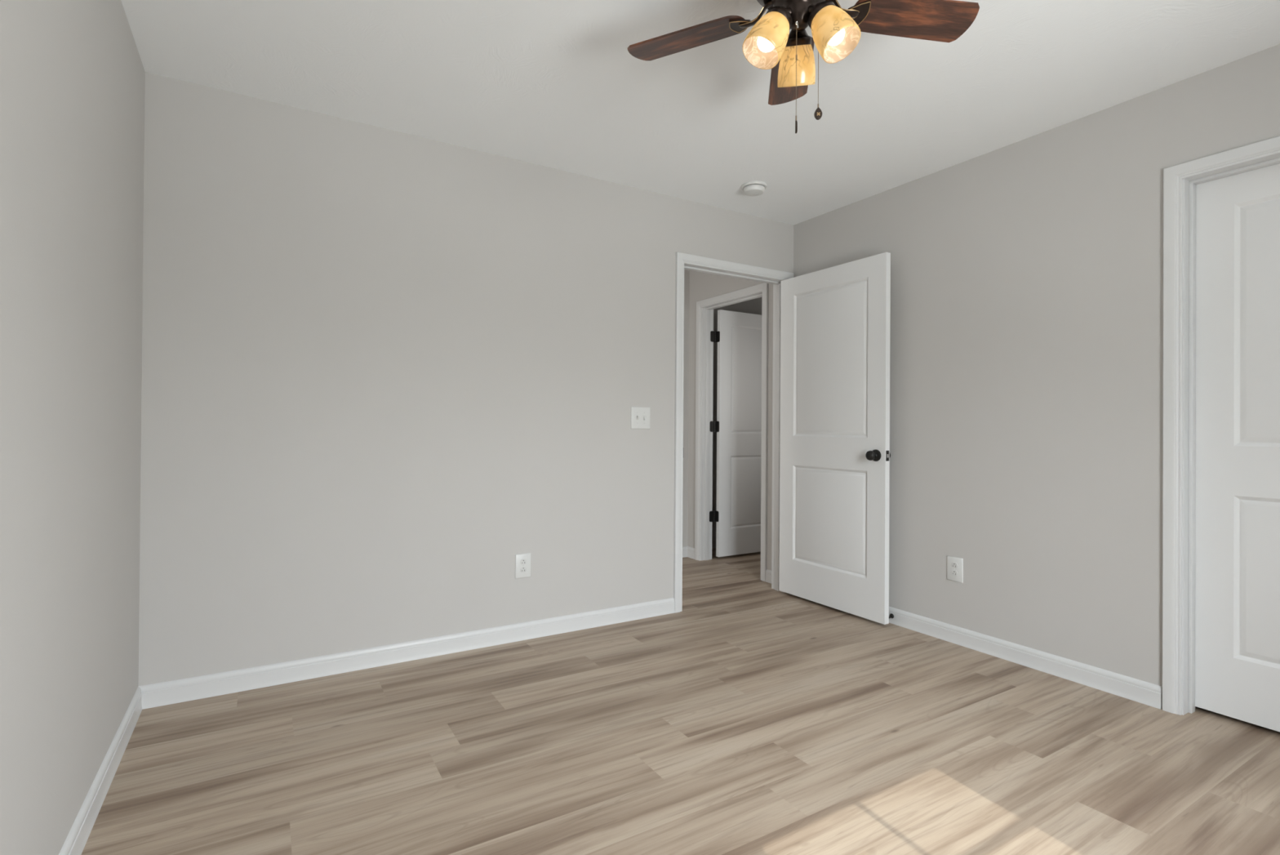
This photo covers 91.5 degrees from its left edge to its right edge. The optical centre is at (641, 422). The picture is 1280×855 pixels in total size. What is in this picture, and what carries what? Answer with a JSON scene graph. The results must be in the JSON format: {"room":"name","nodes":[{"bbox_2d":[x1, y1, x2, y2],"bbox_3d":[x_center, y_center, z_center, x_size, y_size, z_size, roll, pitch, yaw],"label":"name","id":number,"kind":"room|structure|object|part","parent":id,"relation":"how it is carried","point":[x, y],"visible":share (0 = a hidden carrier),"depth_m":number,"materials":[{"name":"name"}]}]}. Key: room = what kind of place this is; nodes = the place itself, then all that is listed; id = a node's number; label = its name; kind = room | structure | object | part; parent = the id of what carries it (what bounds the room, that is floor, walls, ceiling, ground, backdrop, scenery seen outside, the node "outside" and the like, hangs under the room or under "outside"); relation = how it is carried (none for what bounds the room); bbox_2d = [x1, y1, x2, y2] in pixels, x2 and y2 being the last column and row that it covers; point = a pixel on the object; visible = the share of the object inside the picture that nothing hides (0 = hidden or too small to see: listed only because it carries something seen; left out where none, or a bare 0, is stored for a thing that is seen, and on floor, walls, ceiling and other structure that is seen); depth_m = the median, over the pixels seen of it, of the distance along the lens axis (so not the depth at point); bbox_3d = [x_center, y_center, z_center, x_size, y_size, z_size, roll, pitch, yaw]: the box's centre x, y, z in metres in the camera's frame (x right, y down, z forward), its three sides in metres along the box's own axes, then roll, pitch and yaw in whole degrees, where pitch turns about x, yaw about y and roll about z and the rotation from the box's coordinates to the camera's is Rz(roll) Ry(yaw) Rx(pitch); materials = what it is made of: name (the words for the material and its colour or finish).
{"room":"empty bedroom","nodes":[
{"label":"empty bedroom","id":0,"kind":"room"},
{"bbox_2d":[0,0,145,854],"bbox_3d":[-0.994,-0.128,0.761,0.115,2.440,3.740,1,0,-31],"label":"wall","id":1,"kind":"structure","parent":0,"point":[73,73],"depth_m":1.47,"materials":[{"name":"beige paint"}]},
{"bbox_2d":[58,685,142,854],"bbox_3d":[-0.983,1.049,0.849,0.015,0.086,3.600,1,0,-31],"label":"baseboard","id":2,"kind":"structure","parent":1,"relation":"attached to","point":[74,843],"depth_m":1.79,"materials":[{"name":"white paint"}]},
{"bbox_2d":[137,71,793,685],"bbox_3d":[-0.530,-0.112,3.297,3.537,2.440,0.115,1,0,-31],"label":"wall","id":3,"kind":"structure","parent":0,"point":[383,370],"depth_m":2.84,"materials":[{"name":"beige paint"}]},
{"bbox_2d":[138,597,675,709],"bbox_3d":[-0.863,1.062,3.018,2.469,0.086,0.015,1,0,-31],"label":"baseboard","id":4,"kind":"structure","parent":3,"relation":"attached to","point":[163,693],"depth_m":2.82,"materials":[{"name":"white paint"}]},
{"bbox_2d":[515,552,530,578],"bbox_3d":[-0.601,0.731,3.180,0.084,0.123,0.008,1,0,-31],"label":"power outlet","id":5,"kind":"object","parent":3,"relation":"attached to","point":[522,561],"visible":1,"depth_m":3.18,"materials":[{"name":"white plastic"}]},
{"bbox_2d":[520,566,526,572],"bbox_3d":[-0.600,0.750,3.178,0.034,0.028,0.002,1,0,-31],"label":"receptacle","id":6,"kind":"object","parent":5,"relation":"attached to","point":[522,569],"depth_m":3.18,"materials":[{"name":"white plastic"}]},
{"bbox_2d":[520,559,526,564],"bbox_3d":[-0.600,0.712,3.178,0.034,0.028,0.002,1,0,-31],"label":"receptacle","id":7,"kind":"object","parent":5,"relation":"attached to","point":[522,562],"depth_m":3.18,"materials":[{"name":"white plastic"}]},
{"bbox_2d":[631,406,650,428],"bbox_3d":[0.001,-0.025,3.541,0.127,0.125,0.018,1,0,-31],"label":"light switch","id":8,"kind":"object","parent":3,"relation":"attached to","point":[640,415],"visible":1,"depth_m":3.54,"materials":[{"name":"white plastic"}]},
{"bbox_2d":[673,252,794,612],"bbox_3d":[0.573,0.062,3.955,0.942,2.114,0.132,1,0,-31],"label":"door frame","id":9,"kind":"structure","parent":3,"relation":"attached to","point":[683,260],"depth_m":3.79,"materials":[{"name":"white paint"}]},
{"bbox_2d":[778,252,890,624],"bbox_3d":[1.137,0.087,3.759,0.164,2.030,0.836,1,0,-31],"label":"door","id":10,"kind":"structure","parent":9,"relation":"attached to","point":[835,455],"depth_m":3.69,"materials":[{"name":"white paint"}]},
{"bbox_3d":[1.273,0.183,3.437,0.064,0.066,0.066,1,0,-31],"label":"knob","id":11,"kind":"part","parent":10,"relation":"part of","materials":[{"name":"black metal"}]},
{"bbox_3d":[1.347,0.183,3.411,0.025,0.057,0.002,1,0,-31],"label":"latch plate","id":12,"kind":"part","parent":10,"relation":"part of","materials":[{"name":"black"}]},
{"bbox_2d":[80,547,1279,854],"bbox_3d":[1.101,1.147,2.919,5.957,0.060,5.260,1,0,-31],"label":"floor","id":13,"kind":"structure","parent":0,"point":[751,717],"depth_m":2.07,"materials":[{"name":"brown wood"}]},
{"bbox_2d":[682,269,689,546],"bbox_3d":[-1.014,-0.109,4.448,3.230,2.440,0.115,1,0,-31],"label":"wall","id":14,"kind":"structure","parent":0,"point":[686,369],"depth_m":5.22,"materials":[{"name":"beige paint"}]},
{"bbox_2d":[682,546,687,557],"bbox_3d":[-0.939,1.068,4.416,3.115,0.086,0.015,1,0,-31],"label":"baseboard","id":15,"kind":"structure","parent":14,"relation":"attached to","point":[684,548],"depth_m":5.20,"materials":[{"name":"white paint"}]},
{"bbox_2d":[120,0,1279,225],"bbox_3d":[1.118,-1.373,2.932,5.957,0.100,5.260,1,0,-31],"label":"ceiling","id":16,"kind":"structure","parent":0,"point":[557,84],"depth_m":2.40,"materials":[{"name":"white paint"}]},
{"bbox_2d":[741,181,767,195],"bbox_3d":[0.632,-1.300,3.494,0.142,0.046,0.142,1,0,-31],"label":"smoke detector","id":17,"kind":"object","parent":16,"relation":"attached to","point":[751,188],"visible":1,"depth_m":3.46,"materials":[{"name":"white plastic"}]},
{"bbox_2d":[627,0,979,133],"bbox_3d":[0.444,-1.052,1.688,1.000,0.563,0.978,1,0,-31],"label":"ceiling fan","id":18,"kind":"object","parent":16,"relation":"hanging from","point":[836,30],"visible":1,"depth_m":1.75,"materials":[{"name":"brown wood"}]},
{"bbox_3d":[0.138,-1.150,1.874,0.368,0.006,0.136,0,11,27],"label":"blade","id":19,"kind":"part","parent":18,"relation":"part of","materials":[{"name":"brown wood"}]},
{"bbox_3d":[0.328,-1.159,1.777,0.102,0.051,0.027,0,0,28],"label":"blade arm","id":20,"kind":"part","parent":18,"relation":"part of","materials":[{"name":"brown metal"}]},
{"bbox_3d":[0.348,-1.044,1.687,0.052,0.087,0.052,31,-10,-17],"label":"bulb","id":21,"kind":"part","parent":18,"relation":"part of","materials":[{"name":"white glass"}]},
{"bbox_3d":[0.345,-1.037,1.686,0.108,0.104,0.108,31,-10,-17],"label":"lamp shade","id":22,"kind":"part","parent":18,"relation":"part of","materials":[{"name":"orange glass"}]},
{"bbox_3d":[0.401,-1.118,1.706,0.041,0.028,0.021,0,0,-20],"label":"arm","id":23,"kind":"part","parent":18,"relation":"part of","materials":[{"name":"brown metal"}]},
{"bbox_3d":[0.491,-1.147,2.050,0.136,0.006,0.368,-11,-2,9],"label":"blade","id":24,"kind":"part","parent":18,"relation":"part of","materials":[{"name":"brown wood"}]},
{"bbox_3d":[0.452,-1.036,1.813,0.108,0.104,0.108,0,29,10],"label":"lamp shade","id":25,"kind":"part","parent":18,"relation":"part of","materials":[{"name":"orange glass"}]},
{"bbox_3d":[0.415,-0.936,1.667,0.004,0.263,0.004,1,0,-31],"label":"pull chain","id":26,"kind":"part","parent":18,"relation":"part of","materials":[{"name":"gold metal"}]},
{"bbox_3d":[0.464,-1.118,1.695,0.041,0.028,0.021,0,0,40],"label":"arm","id":27,"kind":"part","parent":18,"relation":"part of","materials":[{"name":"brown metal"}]},
{"bbox_3d":[0.488,-1.010,1.719,0.004,0.293,0.004,1,0,-31],"label":"pull chain","id":28,"kind":"part","parent":18,"relation":"part of","materials":[{"name":"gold metal"}]},
{"bbox_3d":[0.508,-1.036,1.656,0.108,0.104,0.108,-36,-23,34],"label":"lamp shade","id":29,"kind":"part","parent":18,"relation":"part of","materials":[{"name":"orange glass"}]},
{"bbox_3d":[0.506,-1.043,1.659,0.052,0.087,0.052,-36,-23,34],"label":"bulb","id":30,"kind":"part","parent":18,"relation":"part of","materials":[{"name":"white glass"}]},
{"bbox_3d":[0.557,-1.158,1.736,0.102,0.051,0.027,0,0,-8],"label":"blade arm","id":31,"kind":"part","parent":18,"relation":"part of","materials":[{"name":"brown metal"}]},
{"bbox_3d":[0.768,-1.146,1.769,0.368,0.006,0.136,0,-12,-9],"label":"blade","id":32,"kind":"part","parent":18,"relation":"part of","materials":[{"name":"brown wood"}]},
{"bbox_2d":[711,297,762,548],"bbox_3d":[1.302,-0.085,6.044,2.155,2.440,0.115,1,0,-31],"label":"wall","id":33,"kind":"structure","parent":0,"point":[753,306],"depth_m":5.59,"materials":[{"name":"beige paint"}]},
{"bbox_2d":[687,44,1279,685],"bbox_3d":[1.651,-0.098,3.251,0.145,2.440,5.255,1,0,-31],"label":"wall","id":34,"kind":"structure","parent":0,"point":[1026,316],"depth_m":2.84,"materials":[{"name":"beige paint"}]},
{"bbox_2d":[687,546,694,559],"bbox_3d":[0.414,1.081,5.174,0.015,0.086,0.120,1,0,-31],"label":"baseboard","id":35,"kind":"structure","parent":34,"relation":"attached to","point":[691,551],"depth_m":5.17,"materials":[{"name":"white paint"}]},
{"bbox_2d":[694,282,768,581],"bbox_3d":[0.719,0.067,4.797,0.132,2.114,0.841,1,0,-31],"label":"door frame","id":36,"kind":"structure","parent":34,"relation":"attached to","point":[704,308],"depth_m":5.09,"materials":[{"name":"white paint"}]},
{"bbox_2d":[709,309,761,556],"bbox_3d":[0.911,0.093,5.305,0.784,2.030,0.164,1,0,-31],"label":"door","id":37,"kind":"structure","parent":34,"relation":"in","point":[737,426],"depth_m":5.23,"materials":[{"name":"white paint"}]},
{"bbox_2d":[765,568,771,582],"bbox_3d":[0.923,1.080,4.335,0.015,0.086,0.158,1,0,-31],"label":"baseboard","id":38,"kind":"structure","parent":34,"relation":"attached to","point":[768,572],"depth_m":4.38,"materials":[{"name":"white paint"}]},
{"bbox_2d":[946,555,963,582],"bbox_3d":[1.596,0.748,3.178,0.008,0.123,0.084,1,0,-31],"label":"power outlet","id":39,"kind":"object","parent":34,"relation":"attached to","point":[954,564],"visible":1,"depth_m":3.17,"materials":[{"name":"white plastic"}]},
{"bbox_2d":[951,569,957,575],"bbox_3d":[1.594,0.767,3.176,0.002,0.028,0.034,1,0,-31],"label":"receptacle","id":40,"kind":"object","parent":39,"relation":"attached to","point":[953,572],"depth_m":3.18,"materials":[{"name":"white plastic"}]},
{"bbox_2d":[951,562,957,568],"bbox_3d":[1.594,0.728,3.176,0.002,0.028,0.034,1,0,-31],"label":"receptacle","id":41,"kind":"object","parent":39,"relation":"attached to","point":[953,565],"depth_m":3.18,"materials":[{"name":"white plastic"}]},
{"bbox_2d":[888,606,1162,708],"bbox_3d":[1.517,1.079,3.298,0.015,0.086,2.002,1,0,-31],"label":"baseboard","id":42,"kind":"structure","parent":34,"relation":"attached to","point":[1148,693],"depth_m":2.83,"materials":[{"name":"white paint"}]},
{"bbox_2d":[1162,136,1279,715],"bbox_3d":[2.310,0.064,2.114,0.132,2.114,0.838,1,0,-31],"label":"door frame","id":43,"kind":"structure","parent":34,"relation":"attached to","point":[1180,180],"depth_m":2.41,"materials":[{"name":"white paint"}]},
{"bbox_2d":[1195,163,1279,731],"bbox_3d":[2.351,0.086,2.139,0.035,2.030,0.708,1,0,-31],"label":"door","id":44,"kind":"structure","parent":34,"relation":"in","point":[1237,496],"depth_m":2.33,"materials":[{"name":"white paint"}]}
]}

